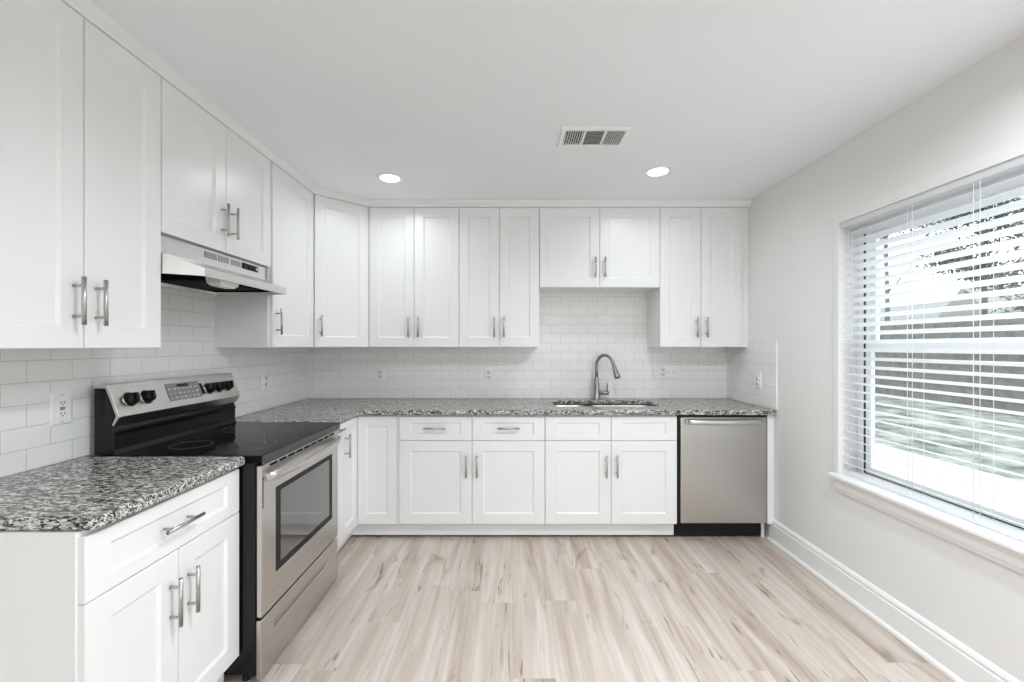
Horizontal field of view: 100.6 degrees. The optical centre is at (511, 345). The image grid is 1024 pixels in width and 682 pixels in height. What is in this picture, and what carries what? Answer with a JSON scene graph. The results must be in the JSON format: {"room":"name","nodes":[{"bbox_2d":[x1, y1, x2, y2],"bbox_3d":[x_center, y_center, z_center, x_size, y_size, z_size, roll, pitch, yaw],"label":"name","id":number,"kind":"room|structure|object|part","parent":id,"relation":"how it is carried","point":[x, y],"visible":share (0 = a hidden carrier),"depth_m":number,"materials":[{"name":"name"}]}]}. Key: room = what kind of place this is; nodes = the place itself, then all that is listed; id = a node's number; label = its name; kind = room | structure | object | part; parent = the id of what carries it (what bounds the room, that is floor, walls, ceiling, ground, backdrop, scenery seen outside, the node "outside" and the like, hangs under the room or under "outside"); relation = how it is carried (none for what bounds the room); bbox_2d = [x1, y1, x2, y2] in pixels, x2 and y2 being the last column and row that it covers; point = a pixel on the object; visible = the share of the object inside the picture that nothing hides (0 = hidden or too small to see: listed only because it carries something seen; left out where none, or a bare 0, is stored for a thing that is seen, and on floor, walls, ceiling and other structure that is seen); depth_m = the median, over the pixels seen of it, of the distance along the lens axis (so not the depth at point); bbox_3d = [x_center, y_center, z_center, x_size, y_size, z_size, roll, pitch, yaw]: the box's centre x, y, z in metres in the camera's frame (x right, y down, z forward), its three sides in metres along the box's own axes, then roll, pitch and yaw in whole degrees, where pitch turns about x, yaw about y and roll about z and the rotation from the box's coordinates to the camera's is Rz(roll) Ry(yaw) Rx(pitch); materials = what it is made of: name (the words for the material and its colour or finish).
{"room":"kitchen","nodes":[
{"label":"kitchen","id":0,"kind":"room"},
{"bbox_2d":[0,286,308,477],"bbox_3d":[-1.776,0.123,0.290,0.149,2.460,6.580,0,0,0],"label":"wall","id":1,"kind":"structure","parent":0,"point":[28,442],"depth_m":1.79,"materials":[{"name":"tile"}]},
{"bbox_2d":[50,391,71,425],"bbox_3d":[-1.697,0.235,1.602,0.009,0.122,0.075,0,0,0],"label":"wall outlet","id":2,"kind":"object","parent":1,"relation":"attached to","point":[60,402],"visible":1,"depth_m":1.60,"materials":[{"name":"white plastic"}]},
{"bbox_2d":[57,399,66,406],"bbox_3d":[-1.695,0.214,1.602,0.004,0.026,0.033,0,0,0],"label":"receptacle","id":3,"kind":"object","parent":2,"relation":"attached to","point":[60,402],"depth_m":1.60,"materials":[{"name":"white plastic"}]},
{"bbox_2d":[57,410,66,417],"bbox_3d":[-1.695,0.256,1.602,0.004,0.026,0.033,0,0,0],"label":"receptacle","id":4,"kind":"object","parent":2,"relation":"attached to","point":[60,413],"depth_m":1.60,"materials":[{"name":"white plastic"}]},
{"bbox_2d":[0,0,160,348],"bbox_3d":[-1.524,-0.525,1.370,0.372,1.068,0.599,0,0,0],"label":"upper cabinet","id":5,"kind":"object","parent":1,"relation":"attached to","point":[80,115],"visible":1,"depth_m":1.33,"materials":[{"name":"white paint"}]},
{"bbox_3d":[-1.388,-0.525,1.220,0.020,1.064,0.297,0,0,0],"label":"door","id":6,"kind":"part","parent":5,"relation":"part of","materials":[{"name":"white paint"}]},
{"bbox_3d":[-1.358,-0.142,1.335,0.040,0.152,0.012,0,0,0],"label":"handle","id":7,"kind":"part","parent":5,"relation":"part of","materials":[{"name":"silver metal"}]},
{"bbox_3d":[-1.358,-0.142,1.407,0.040,0.152,0.012,0,0,0],"label":"handle","id":8,"kind":"part","parent":5,"relation":"part of","materials":[{"name":"silver metal"}]},
{"bbox_3d":[-1.388,-0.525,1.520,0.020,1.064,0.297,0,0,0],"label":"door","id":9,"kind":"part","parent":5,"relation":"part of","materials":[{"name":"white paint"}]},
{"bbox_2d":[161,78,270,267],"bbox_3d":[-1.524,-0.753,2.050,0.372,0.612,0.754,0,0,0],"label":"upper cabinet","id":10,"kind":"object","parent":1,"relation":"attached to","point":[216,186],"visible":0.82,"depth_m":1.95,"materials":[{"name":"white paint"}]},
{"bbox_3d":[-1.388,-0.753,1.861,0.020,0.608,0.375,0,0,0],"label":"door","id":11,"kind":"part","parent":10,"relation":"part of","materials":[{"name":"white paint"}]},
{"bbox_3d":[-1.358,-0.598,2.015,0.040,0.152,0.012,0,0,0],"label":"handle","id":12,"kind":"part","parent":10,"relation":"part of","materials":[{"name":"silver metal"}]},
{"bbox_3d":[-1.358,-0.598,2.086,0.040,0.152,0.012,0,0,0],"label":"handle","id":13,"kind":"part","parent":10,"relation":"part of","materials":[{"name":"silver metal"}]},
{"bbox_3d":[-1.388,-0.753,2.240,0.020,0.608,0.375,0,0,0],"label":"door","id":14,"kind":"part","parent":10,"relation":"part of","materials":[{"name":"white paint"}]},
{"bbox_2d":[161,235,285,294],"bbox_3d":[-1.483,-0.355,2.052,0.436,0.176,0.756,0,0,0],"label":"range hood","id":15,"kind":"object","parent":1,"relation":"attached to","point":[185,266],"visible":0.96,"depth_m":1.95,"materials":[{"name":"silver metal"}]},
{"bbox_2d":[204,251,216,260],"bbox_3d":[-1.397,-0.418,1.970,0.003,0.029,0.083,0,0,0],"label":"vent grille","id":16,"kind":"object","parent":15,"relation":"attached to","point":[208,255],"depth_m":1.97,"materials":[{"name":"silver metal"}]},
{"bbox_2d":[218,255,228,263],"bbox_3d":[-1.397,-0.418,2.059,0.002,0.028,0.077,0,0,0],"label":"vent grille","id":17,"kind":"object","parent":15,"relation":"attached to","point":[222,259],"depth_m":2.06,"materials":[{"name":"silver metal"}]},
{"bbox_2d":[231,259,240,267],"bbox_3d":[-1.396,-0.418,2.151,0.002,0.029,0.075,0,0,0],"label":"vent grille","id":18,"kind":"object","parent":15,"relation":"attached to","point":[235,263],"depth_m":2.15,"materials":[{"name":"silver metal"}]},
{"bbox_3d":[-1.397,-0.418,2.268,0.002,0.032,0.139,0,0,0],"label":"switch panel","id":19,"kind":"part","parent":15,"relation":"part of","materials":[{"name":"black plastic"}]},
{"bbox_2d":[215,162,312,347],"bbox_3d":[-1.524,-0.525,2.692,0.372,1.068,0.520,0,0,0],"label":"upper cabinet","id":20,"kind":"object","parent":1,"relation":"attached to","point":[241,321],"visible":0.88,"depth_m":2.56,"materials":[{"name":"white paint"}]},
{"bbox_3d":[-1.358,-0.142,2.481,0.040,0.152,0.012,0,0,0],"label":"handle","id":21,"kind":"part","parent":20,"relation":"part of","materials":[{"name":"silver metal"}]},
{"bbox_3d":[-1.388,-0.525,2.700,0.020,1.064,0.503,0,0,0],"label":"door","id":22,"kind":"part","parent":20,"relation":"part of","materials":[{"name":"white paint"}]},
{"bbox_2d":[262,372,267,389],"bbox_3d":[-1.697,0.241,2.925,0.009,0.122,0.075,0,0,0],"label":"wall outlet","id":23,"kind":"object","parent":1,"relation":"attached to","point":[264,374],"visible":1,"depth_m":2.92,"materials":[{"name":"white plastic"}]},
{"bbox_2d":[309,293,726,397],"bbox_3d":[0.052,0.123,3.646,3.806,2.460,0.149,0,0,0],"label":"wall","id":24,"kind":"structure","parent":0,"point":[575,329],"depth_m":3.57,"materials":[{"name":"tile"}]},
{"bbox_2d":[313,194,368,346],"bbox_3d":[-1.401,-0.525,3.267,0.617,1.068,0.624,0,0,0],"label":"upper cabinet","id":25,"kind":"object","parent":24,"relation":"attached to","point":[340,228],"visible":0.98,"depth_m":3.09,"materials":[{"name":"white paint"}]},
{"bbox_3d":[-1.335,-0.142,2.972,0.040,0.152,0.012,0,0,45],"label":"handle","id":26,"kind":"part","parent":25,"relation":"part of","materials":[{"name":"silver metal"}]},
{"bbox_2d":[376,367,384,380],"bbox_3d":[-1.104,0.235,3.566,0.075,0.122,0.009,0,0,0],"label":"wall outlet","id":27,"kind":"object","parent":24,"relation":"attached to","point":[380,371],"visible":1,"depth_m":3.56,"materials":[{"name":"white plastic"}]},
{"bbox_2d":[369,208,458,346],"bbox_3d":[-0.748,-0.525,3.391,0.684,1.068,0.375,0,0,0],"label":"upper cabinet","id":28,"kind":"object","parent":24,"relation":"attached to","point":[414,252],"visible":0.94,"depth_m":3.25,"materials":[{"name":"white paint"}]},
{"bbox_3d":[-0.920,-0.525,3.254,0.340,1.064,0.020,0,0,0],"label":"door","id":29,"kind":"part","parent":28,"relation":"part of","materials":[{"name":"white paint"}]},
{"bbox_3d":[-0.785,-0.142,3.224,0.012,0.152,0.040,0,0,0],"label":"handle","id":30,"kind":"part","parent":28,"relation":"part of","materials":[{"name":"silver metal"}]},
{"bbox_3d":[-0.711,-0.142,3.224,0.012,0.152,0.040,0,0,0],"label":"handle","id":31,"kind":"part","parent":28,"relation":"part of","materials":[{"name":"silver metal"}]},
{"bbox_3d":[-0.576,-0.525,3.254,0.340,1.064,0.020,0,0,0],"label":"door","id":32,"kind":"part","parent":28,"relation":"part of","materials":[{"name":"white paint"}]},
{"bbox_2d":[484,367,492,380],"bbox_3d":[-0.194,0.235,3.566,0.075,0.122,0.009,0,0,0],"label":"wall outlet","id":33,"kind":"object","parent":24,"relation":"attached to","point":[488,371],"visible":1,"depth_m":3.56,"materials":[{"name":"white plastic"}]},
{"bbox_2d":[459,208,538,346],"bbox_3d":[-0.097,-0.525,3.391,0.611,1.068,0.375,0,0,0],"label":"upper cabinet","id":34,"kind":"object","parent":24,"relation":"attached to","point":[499,247],"visible":1,"depth_m":3.24,"materials":[{"name":"white paint"}]},
{"bbox_3d":[-0.251,-0.525,3.254,0.304,1.064,0.020,0,0,0],"label":"door","id":35,"kind":"part","parent":34,"relation":"part of","materials":[{"name":"white paint"}]},
{"bbox_3d":[-0.134,-0.142,3.224,0.012,0.152,0.040,0,0,0],"label":"handle","id":36,"kind":"part","parent":34,"relation":"part of","materials":[{"name":"silver metal"}]},
{"bbox_3d":[-0.060,-0.142,3.224,0.012,0.152,0.040,0,0,0],"label":"handle","id":37,"kind":"part","parent":34,"relation":"part of","materials":[{"name":"silver metal"}]},
{"bbox_3d":[0.056,-0.525,3.254,0.304,1.064,0.020,0,0,0],"label":"door","id":38,"kind":"part","parent":34,"relation":"part of","materials":[{"name":"white paint"}]},
{"bbox_2d":[539,208,659,292],"bbox_3d":[0.670,-0.753,3.391,0.917,0.612,0.375,0,0,0],"label":"upper cabinet","id":39,"kind":"object","parent":24,"relation":"attached to","point":[582,250],"visible":0.95,"depth_m":3.25,"materials":[{"name":"white paint"}]},
{"bbox_3d":[0.440,-0.753,3.254,0.456,0.608,0.020,0,0,0],"label":"door","id":40,"kind":"part","parent":39,"relation":"part of","materials":[{"name":"white paint"}]},
{"bbox_3d":[0.633,-0.598,3.224,0.012,0.152,0.040,0,0,0],"label":"handle","id":41,"kind":"part","parent":39,"relation":"part of","materials":[{"name":"silver metal"}]},
{"bbox_3d":[0.900,-0.753,3.254,0.456,0.608,0.020,0,0,0],"label":"door","id":42,"kind":"part","parent":39,"relation":"part of","materials":[{"name":"white paint"}]},
{"bbox_2d":[658,365,677,378],"bbox_3d":[1.310,0.215,3.561,0.170,0.118,0.019,0,0,0],"label":"switch plate","id":43,"kind":"object","parent":24,"relation":"attached to","point":[664,371],"visible":1,"depth_m":3.56,"materials":[{"name":"white plastic"}]},
{"bbox_2d":[647,208,748,346],"bbox_3d":[1.473,-0.525,3.391,0.683,1.068,0.375,0,0,0],"label":"upper cabinet","id":44,"kind":"object","parent":24,"relation":"attached to","point":[697,302],"depth_m":3.25,"materials":[{"name":"white paint"}]},
{"bbox_3d":[1.286,-0.525,3.254,0.309,1.064,0.020,0,0,0],"label":"door","id":45,"kind":"part","parent":44,"relation":"part of","materials":[{"name":"white paint"}]},
{"bbox_3d":[1.406,-0.142,3.224,0.012,0.152,0.040,0,0,0],"label":"handle","id":46,"kind":"part","parent":44,"relation":"part of","materials":[{"name":"silver metal"}]},
{"bbox_3d":[1.480,-0.142,3.224,0.012,0.152,0.040,0,0,0],"label":"handle","id":47,"kind":"part","parent":44,"relation":"part of","materials":[{"name":"silver metal"}]},
{"bbox_3d":[1.599,-0.525,3.254,0.309,1.064,0.020,0,0,0],"label":"door","id":48,"kind":"part","parent":44,"relation":"part of","materials":[{"name":"white paint"}]},
{"bbox_3d":[1.786,-0.525,3.277,0.058,1.068,0.034,0,0,0],"label":"filler strip","id":49,"kind":"part","parent":44,"relation":"part of","materials":[{"name":"wood"}]},
{"bbox_2d":[90,0,1023,199],"bbox_3d":[0.052,-1.157,0.290,3.806,0.100,6.860,0,0,0],"label":"ceiling","id":50,"kind":"structure","parent":0,"point":[455,99],"depth_m":1.76,"materials":[{"name":"white paint"}]},
{"bbox_2d":[376,173,403,183],"bbox_3d":[-0.804,-1.104,2.800,0.176,0.006,0.176,0,0,0],"label":"recessed light","id":51,"kind":"object","parent":50,"relation":"in","point":[392,178],"visible":1,"depth_m":2.79,"materials":[{"name":"white paint"}]},
{"bbox_2d":[558,127,631,147],"bbox_3d":[0.429,-1.101,2.245,0.352,0.012,0.208,0,0,0],"label":"ceiling vent","id":52,"kind":"object","parent":50,"relation":"in","point":[570,137],"visible":1,"depth_m":2.24,"materials":[{"name":"metal"}]},
{"bbox_2d":[643,166,672,176],"bbox_3d":[0.926,-1.104,2.696,0.176,0.006,0.176,0,0,0],"label":"recessed light","id":53,"kind":"object","parent":50,"relation":"in","point":[657,171],"visible":1,"depth_m":2.69,"materials":[{"name":"white paint"}]},
{"bbox_2d":[223,534,954,681],"bbox_3d":[0.052,1.393,0.290,3.806,0.080,6.860,0,0,0],"label":"floor","id":54,"kind":"structure","parent":0,"point":[397,608],"depth_m":2.10,"materials":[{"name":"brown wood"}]},
{"bbox_2d":[0,469,238,681],"bbox_3d":[-1.376,0.913,1.383,0.667,0.879,0.617,0,0,0],"label":"base cabinet","id":55,"kind":"object","parent":54,"relation":"on","point":[150,594],"visible":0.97,"depth_m":1.21,"materials":[{"name":"white paint"}]},
{"bbox_2d":[0,457,244,529],"bbox_3d":[-1.381,0.456,1.387,0.642,0.035,0.611,0,0,0],"label":"countertop","id":56,"kind":"structure","parent":55,"relation":"on","point":[83,493],"depth_m":1.32,"materials":[{"name":"stone"}]},
{"bbox_3d":[-1.093,0.945,1.230,0.020,0.569,0.303,0,0,0],"label":"door","id":57,"kind":"part","parent":55,"relation":"part of","materials":[{"name":"white paint"}]},
{"bbox_3d":[-1.093,0.572,1.383,0.020,0.169,0.609,0,0,0],"label":"drawer","id":58,"kind":"part","parent":55,"relation":"part of","materials":[{"name":"white paint"}]},
{"bbox_3d":[-1.063,0.812,1.347,0.040,0.152,0.012,0,0,0],"label":"handle","id":59,"kind":"part","parent":55,"relation":"part of","materials":[{"name":"silver metal"}]},
{"bbox_3d":[-1.063,0.570,1.371,0.040,0.012,0.152,0,0,0],"label":"handle","id":60,"kind":"part","parent":55,"relation":"part of","materials":[{"name":"silver metal"}]},
{"bbox_3d":[-1.063,0.812,1.421,0.040,0.152,0.012,0,0,0],"label":"handle","id":61,"kind":"part","parent":55,"relation":"part of","materials":[{"name":"silver metal"}]},
{"bbox_3d":[-1.093,0.945,1.537,0.020,0.569,0.303,0,0,0],"label":"door","id":62,"kind":"part","parent":55,"relation":"part of","materials":[{"name":"white paint"}]},
{"bbox_2d":[94,373,341,681],"bbox_3d":[-1.306,0.754,2.077,0.733,1.198,0.756,0,0,0],"label":"electric range","id":63,"kind":"object","parent":54,"relation":"on","point":[288,511],"visible":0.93,"depth_m":1.90,"materials":[{"name":"silver metal"}]},
{"bbox_3d":[-1.577,0.220,1.771,0.050,0.056,0.056,0,0,0],"label":"knob","id":64,"kind":"part","parent":63,"relation":"part of","materials":[{"name":"black plastic"}]},
{"bbox_3d":[-1.577,0.220,1.854,0.050,0.056,0.056,0,0,0],"label":"knob","id":65,"kind":"part","parent":63,"relation":"part of","materials":[{"name":"black plastic"}]},
{"bbox_3d":[-1.621,0.239,2.077,0.101,0.167,0.756,0,0,0],"label":"control panel","id":66,"kind":"part","parent":63,"relation":"part of","materials":[{"name":"silver metal"}]},
{"bbox_2d":[168,385,199,398],"bbox_3d":[-1.590,0.223,2.065,0.018,0.048,0.181,0,0,0],"label":"control panel","id":67,"kind":"object","parent":63,"relation":"attached to","point":[174,391],"depth_m":2.06,"materials":[{"name":"plastic"}]},
{"bbox_3d":[-1.577,0.220,2.232,0.050,0.056,0.056,0,0,0],"label":"knob","id":68,"kind":"part","parent":63,"relation":"part of","materials":[{"name":"black plastic"}]},
{"bbox_3d":[-1.577,0.220,2.303,0.050,0.056,0.056,0,0,0],"label":"knob","id":69,"kind":"part","parent":63,"relation":"part of","materials":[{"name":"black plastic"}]},
{"bbox_2d":[112,422,337,462],"bbox_3d":[-1.301,0.453,2.077,0.604,0.028,0.756,0,0,0],"label":"cooktop","id":70,"kind":"object","parent":63,"relation":"in","point":[257,442],"depth_m":1.95,"materials":[{"name":"glass"}]},
{"bbox_3d":[-1.577,0.220,2.375,0.050,0.056,0.056,0,0,0],"label":"knob","id":71,"kind":"part","parent":63,"relation":"part of","materials":[{"name":"black plastic"}]},
{"bbox_3d":[-1.016,1.221,2.077,0.021,0.236,0.748,0,0,0],"label":"storage drawer","id":72,"kind":"part","parent":63,"relation":"part of","materials":[{"name":"silver metal"}]},
{"bbox_3d":[-1.014,0.786,2.077,0.022,0.610,0.748,0,0,0],"label":"oven door","id":73,"kind":"part","parent":63,"relation":"part of","materials":[{"name":"silver metal"}]},
{"bbox_3d":[-0.998,0.459,2.077,0.010,0.036,0.754,0,0,0],"label":"trim","id":74,"kind":"part","parent":63,"relation":"part of","materials":[{"name":"metal"}]},
{"bbox_3d":[-0.972,0.531,2.075,0.064,0.037,0.712,0,0,0],"label":"door handle","id":75,"kind":"part","parent":63,"relation":"part of","materials":[{"name":"silver metal"}]},
{"bbox_2d":[336,424,345,546],"bbox_3d":[-1.368,0.903,2.564,0.684,0.859,0.203,0,0,0],"label":"base cabinet","id":76,"kind":"object","parent":54,"relation":"on","point":[339,536],"visible":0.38,"depth_m":2.63,"materials":[{"name":"white paint"}]},
{"bbox_2d":[337,415,398,551],"bbox_3d":[-1.252,0.903,3.123,0.915,0.859,0.912,0,0,0],"label":"base cabinet","id":77,"kind":"object","parent":54,"relation":"on","point":[369,442],"visible":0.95,"depth_m":2.94,"materials":[{"name":"white paint"}]},
{"bbox_3d":[-1.046,0.638,2.711,0.040,0.152,0.012,0,0,0],"label":"handle","id":78,"kind":"part","parent":77,"relation":"part of","materials":[{"name":"silver metal"}]},
{"bbox_3d":[-1.076,0.858,2.802,0.020,0.746,0.266,0,0,0],"label":"door","id":79,"kind":"part","parent":77,"relation":"part of","materials":[{"name":"white paint"}]},
{"bbox_3d":[-0.932,0.858,2.945,0.267,0.746,0.020,0,0,0],"label":"door","id":80,"kind":"part","parent":77,"relation":"part of","materials":[{"name":"white paint"}]},
{"bbox_2d":[235,398,775,422],"bbox_3d":[0.052,0.456,3.016,3.507,0.035,1.110,0,0,0],"label":"countertop","id":81,"kind":"structure","parent":77,"relation":"on","point":[340,410],"depth_m":2.98,"materials":[{"name":"stone"}]},
{"bbox_2d":[554,405,652,406],"bbox_3d":[0.703,0.575,3.255,0.803,0.202,0.372,0,0,0],"label":"sink","id":82,"kind":"object","parent":81,"relation":"in","point":[554,405],"visible":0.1,"depth_m":3.42,"materials":[{"name":"metal"}]},
{"bbox_3d":[0.449,0.560,3.255,0.296,0.172,0.372,0,0,0],"label":"bowl","id":83,"kind":"part","parent":82,"relation":"part of","materials":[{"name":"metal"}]},
{"bbox_3d":[0.853,0.575,3.255,0.503,0.202,0.372,0,0,0],"label":"bowl","id":84,"kind":"part","parent":82,"relation":"part of","materials":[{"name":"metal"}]},
{"bbox_2d":[593,354,619,399],"bbox_3d":[0.778,0.249,3.419,0.108,0.376,0.265,0,0,-38],"label":"kitchen faucet","id":85,"kind":"object","parent":81,"relation":"on","point":[597,392],"visible":1,"depth_m":3.46,"materials":[{"name":"silver metal"}]},
{"bbox_3d":[0.748,0.158,3.413,0.027,0.193,0.206,0,0,-37],"label":"spout","id":86,"kind":"part","parent":85,"relation":"part of","materials":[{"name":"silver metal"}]},
{"bbox_2d":[397,415,544,534],"bbox_3d":[-0.284,0.903,3.237,1.022,0.859,0.684,0,0,0],"label":"base cabinet","id":87,"kind":"object","parent":54,"relation":"on","point":[459,474],"depth_m":2.94,"materials":[{"name":"white paint"}]},
{"bbox_3d":[-0.787,0.856,2.966,0.014,0.764,0.038,0,0,0],"label":"filler strip","id":88,"kind":"part","parent":87,"relation":"part of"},
{"bbox_3d":[-0.528,0.565,2.915,0.152,0.012,0.040,0,0,0],"label":"handle","id":89,"kind":"part","parent":87,"relation":"part of","materials":[{"name":"silver metal"}]},
{"bbox_3d":[-0.528,0.570,2.945,0.500,0.165,0.020,0,0,0],"label":"drawer","id":90,"kind":"part","parent":87,"relation":"part of","materials":[{"name":"white paint"}]},
{"bbox_3d":[-0.528,0.943,2.945,0.500,0.573,0.020,0,0,0],"label":"door","id":91,"kind":"part","parent":87,"relation":"part of","materials":[{"name":"white paint"}]},
{"bbox_3d":[-0.313,0.826,2.915,0.012,0.152,0.040,0,0,0],"label":"handle","id":92,"kind":"part","parent":87,"relation":"part of","materials":[{"name":"silver metal"}]},
{"bbox_3d":[-0.239,0.826,2.915,0.012,0.152,0.040,0,0,0],"label":"handle","id":93,"kind":"part","parent":87,"relation":"part of","materials":[{"name":"silver metal"}]},
{"bbox_3d":[-0.024,0.570,2.945,0.500,0.165,0.020,0,0,0],"label":"drawer","id":94,"kind":"part","parent":87,"relation":"part of","materials":[{"name":"white paint"}]},
{"bbox_3d":[-0.024,0.565,2.915,0.152,0.012,0.040,0,0,0],"label":"handle","id":95,"kind":"part","parent":87,"relation":"part of","materials":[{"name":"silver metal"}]},
{"bbox_3d":[-0.024,0.943,2.945,0.500,0.573,0.020,0,0,0],"label":"door","id":96,"kind":"part","parent":87,"relation":"part of","materials":[{"name":"white paint"}]},
{"bbox_2d":[544,405,676,534],"bbox_3d":[0.684,0.903,3.237,0.912,0.859,0.684,0,0,0],"label":"base cabinet","id":97,"kind":"object","parent":54,"relation":"on","point":[605,474],"visible":0.82,"depth_m":2.94,"materials":[{"name":"white paint"}]},
{"bbox_3d":[0.457,0.570,2.945,0.453,0.165,0.020,0,0,0],"label":"false drawer","id":98,"kind":"part","parent":97,"relation":"part of","materials":[{"name":"white paint"}]},
{"bbox_3d":[0.457,0.943,2.945,0.453,0.573,0.020,0,0,0],"label":"door","id":99,"kind":"part","parent":97,"relation":"part of","materials":[{"name":"white paint"}]},
{"bbox_3d":[0.648,0.826,2.915,0.012,0.152,0.040,0,0,0],"label":"handle","id":100,"kind":"part","parent":97,"relation":"part of","materials":[{"name":"silver metal"}]},
{"bbox_3d":[0.722,0.826,2.915,0.012,0.152,0.040,0,0,0],"label":"handle","id":101,"kind":"part","parent":97,"relation":"part of","materials":[{"name":"silver metal"}]},
{"bbox_3d":[0.913,0.570,2.945,0.453,0.165,0.020,0,0,0],"label":"false drawer","id":102,"kind":"part","parent":97,"relation":"part of","materials":[{"name":"white paint"}]},
{"bbox_3d":[0.913,0.943,2.945,0.453,0.573,0.020,0,0,0],"label":"door","id":103,"kind":"part","parent":97,"relation":"part of","materials":[{"name":"white paint"}]},
{"bbox_2d":[674,415,765,535],"bbox_3d":[1.451,0.916,3.197,0.616,0.874,0.644,0,0,0],"label":"dishwasher","id":104,"kind":"object","parent":54,"relation":"on","point":[721,459],"visible":0.85,"depth_m":2.93,"materials":[{"name":"silver metal"}]},
{"bbox_3d":[1.451,1.283,3.017,0.616,0.116,0.025,0,0,0],"label":"toe panel","id":105,"kind":"part","parent":104,"relation":"part of","materials":[{"name":"black plastic"}]},
{"bbox_3d":[1.461,0.521,2.903,0.534,0.035,0.056,0,0,0],"label":"bar handle","id":106,"kind":"part","parent":104,"relation":"part of","materials":[{"name":"silver metal"}]},
{"bbox_2d":[760,415,773,536],"bbox_3d":[1.788,0.913,3.235,0.052,0.879,0.600,0,0,0],"label":"end panel","id":107,"kind":"object","parent":54,"relation":"on","point":[769,418],"visible":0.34,"depth_m":2.94,"materials":[{"name":"white paint"}]},
{"bbox_2d":[727,34,1023,681],"bbox_3d":[1.881,0.123,0.290,0.149,2.460,6.580,0,0,0],"label":"wall","id":108,"kind":"structure","parent":0,"point":[977,600],"depth_m":2.33,"materials":[{"name":"white paint"}]},
{"bbox_2d":[61,0,751,208],"bbox_3d":[0.193,-1.083,2.172,3.242,0.046,2.244,0,0,0],"label":"trim","id":109,"kind":"structure","parent":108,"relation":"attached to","point":[88,10],"depth_m":2.64,"materials":[{"name":"white paint"}]},
{"bbox_2d":[727,340,776,409],"bbox_3d":[1.810,0.199,3.238,0.009,0.476,0.666,0,0,0],"label":"backsplash","id":110,"kind":"structure","parent":108,"relation":"attached to","point":[758,356],"depth_m":3.18,"materials":[{"name":"white tile"}]},
{"bbox_2d":[755,372,760,388],"bbox_3d":[1.801,0.253,3.115,0.009,0.122,0.075,0,0,0],"label":"wall outlet","id":111,"kind":"object","parent":108,"relation":"attached to","point":[757,374],"visible":1,"depth_m":3.11,"materials":[{"name":"white plastic"}]},
{"bbox_2d":[767,519,1020,681],"bbox_3d":[1.800,1.275,-0.013,0.030,0.156,5.975,0,0,0],"label":"baseboard","id":112,"kind":"structure","parent":108,"relation":"attached to","point":[956,660],"depth_m":2.00,"materials":[{"name":"white paint"}]},
{"bbox_2d":[828,136,1023,573],"bbox_3d":[1.865,0.033,1.536,0.204,1.549,1.700,0,0,0],"label":"window","id":113,"kind":"structure","parent":108,"relation":"in","point":[1005,550],"depth_m":1.95,"materials":[{"name":"white paint"}]},
{"bbox_2d":[842,156,1023,541],"bbox_3d":[1.847,0.011,1.535,0.060,1.374,1.610,0,0,0],"label":"window blind","id":114,"kind":"object","parent":113,"relation":"attached to","point":[1017,164],"visible":1,"depth_m":1.81,"materials":[{"name":"plastic"}]},
{"bbox_3d":[1.847,0.017,2.285,0.054,1.333,0.026,0,0,0],"label":"ladder cord","id":115,"kind":"part","parent":114,"relation":"part of","materials":[{"name":"fabric"}]},
{"bbox_3d":[1.847,0.017,1.945,0.054,1.333,0.026,0,0,0],"label":"ladder cord","id":116,"kind":"part","parent":114,"relation":"part of","materials":[{"name":"fabric"}]},
{"bbox_3d":[1.847,0.689,1.535,0.054,0.018,1.610,0,0,0],"label":"rail","id":117,"kind":"part","parent":114,"relation":"part of","materials":[{"name":"plastic"}]},
{"bbox_3d":[1.847,0.017,1.665,0.054,1.333,0.026,0,0,0],"label":"ladder cord","id":118,"kind":"part","parent":114,"relation":"part of","materials":[{"name":"fabric"}]},
{"bbox_3d":[1.923,0.332,1.536,0.024,0.698,1.524,0,0,0],"label":"sash","id":119,"kind":"part","parent":113,"relation":"part of","materials":[{"name":"white plastic"}]},
{"bbox_3d":[1.949,-0.304,1.536,0.024,0.647,1.524,0,0,0],"label":"sash","id":120,"kind":"part","parent":113,"relation":"part of","materials":[{"name":"white plastic"}]},
{"label":"outside","id":121,"kind":"structure","parent":0,"visible":0},
{"bbox_2d":[875,396,1023,481],"bbox_3d":[30.988,1.613,15.000,58.025,0.180,90.000,0,0,0],"label":"lawn","id":122,"kind":"structure","parent":121,"point":[1018,468],"depth_m":7.31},
{"bbox_2d":[880,218,959,320],"bbox_3d":[13.307,-2.874,15.034,3.994,8.798,3.583,0,0,26],"label":"tree","id":123,"kind":"object","parent":122,"relation":"on","point":[887,300],"visible":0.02,"depth_m":15.16,"materials":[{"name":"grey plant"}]},
{"bbox_2d":[875,318,1023,411],"bbox_3d":[11.667,0.398,17.047,0.158,2.250,26.095,0,0,0],"label":"fence","id":124,"kind":"object","parent":122,"relation":"on","point":[1019,407],"visible":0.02,"depth_m":11.11,"materials":[{"name":"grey wood"}]},
{"bbox_2d":[880,286,1023,321],"bbox_3d":[24.500,-0.602,27.550,8.000,4.250,21.900,0,0,0],"label":"house","id":125,"kind":"structure","parent":122,"relation":"on","point":[961,291],"depth_m":19.74,"materials":[{"name":"white"}]},
{"bbox_2d":[913,197,1023,314],"bbox_3d":[17.942,-3.156,16.166,4.454,9.362,3.952,0,0,25],"label":"tree","id":126,"kind":"object","parent":122,"relation":"on","point":[986,265],"visible":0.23,"depth_m":16.09,"materials":[{"name":"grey plant"}]},
{"bbox_2d":[986,199,1023,312],"bbox_3d":[14.269,-2.172,10.195,4.460,7.394,4.472,0,0,19],"label":"tree","id":127,"kind":"object","parent":122,"relation":"on","point":[1018,222],"visible":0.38,"depth_m":11.23,"materials":[{"name":"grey plant"}]},
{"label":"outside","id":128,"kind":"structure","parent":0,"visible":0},
{"bbox_2d":[875,443,1023,516],"bbox_3d":[3.812,1.578,4.000,3.675,0.150,20.000,0,0,0],"label":"ground","id":129,"kind":"structure","parent":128,"point":[999,487],"depth_m":4.82,"materials":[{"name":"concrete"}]}
]}

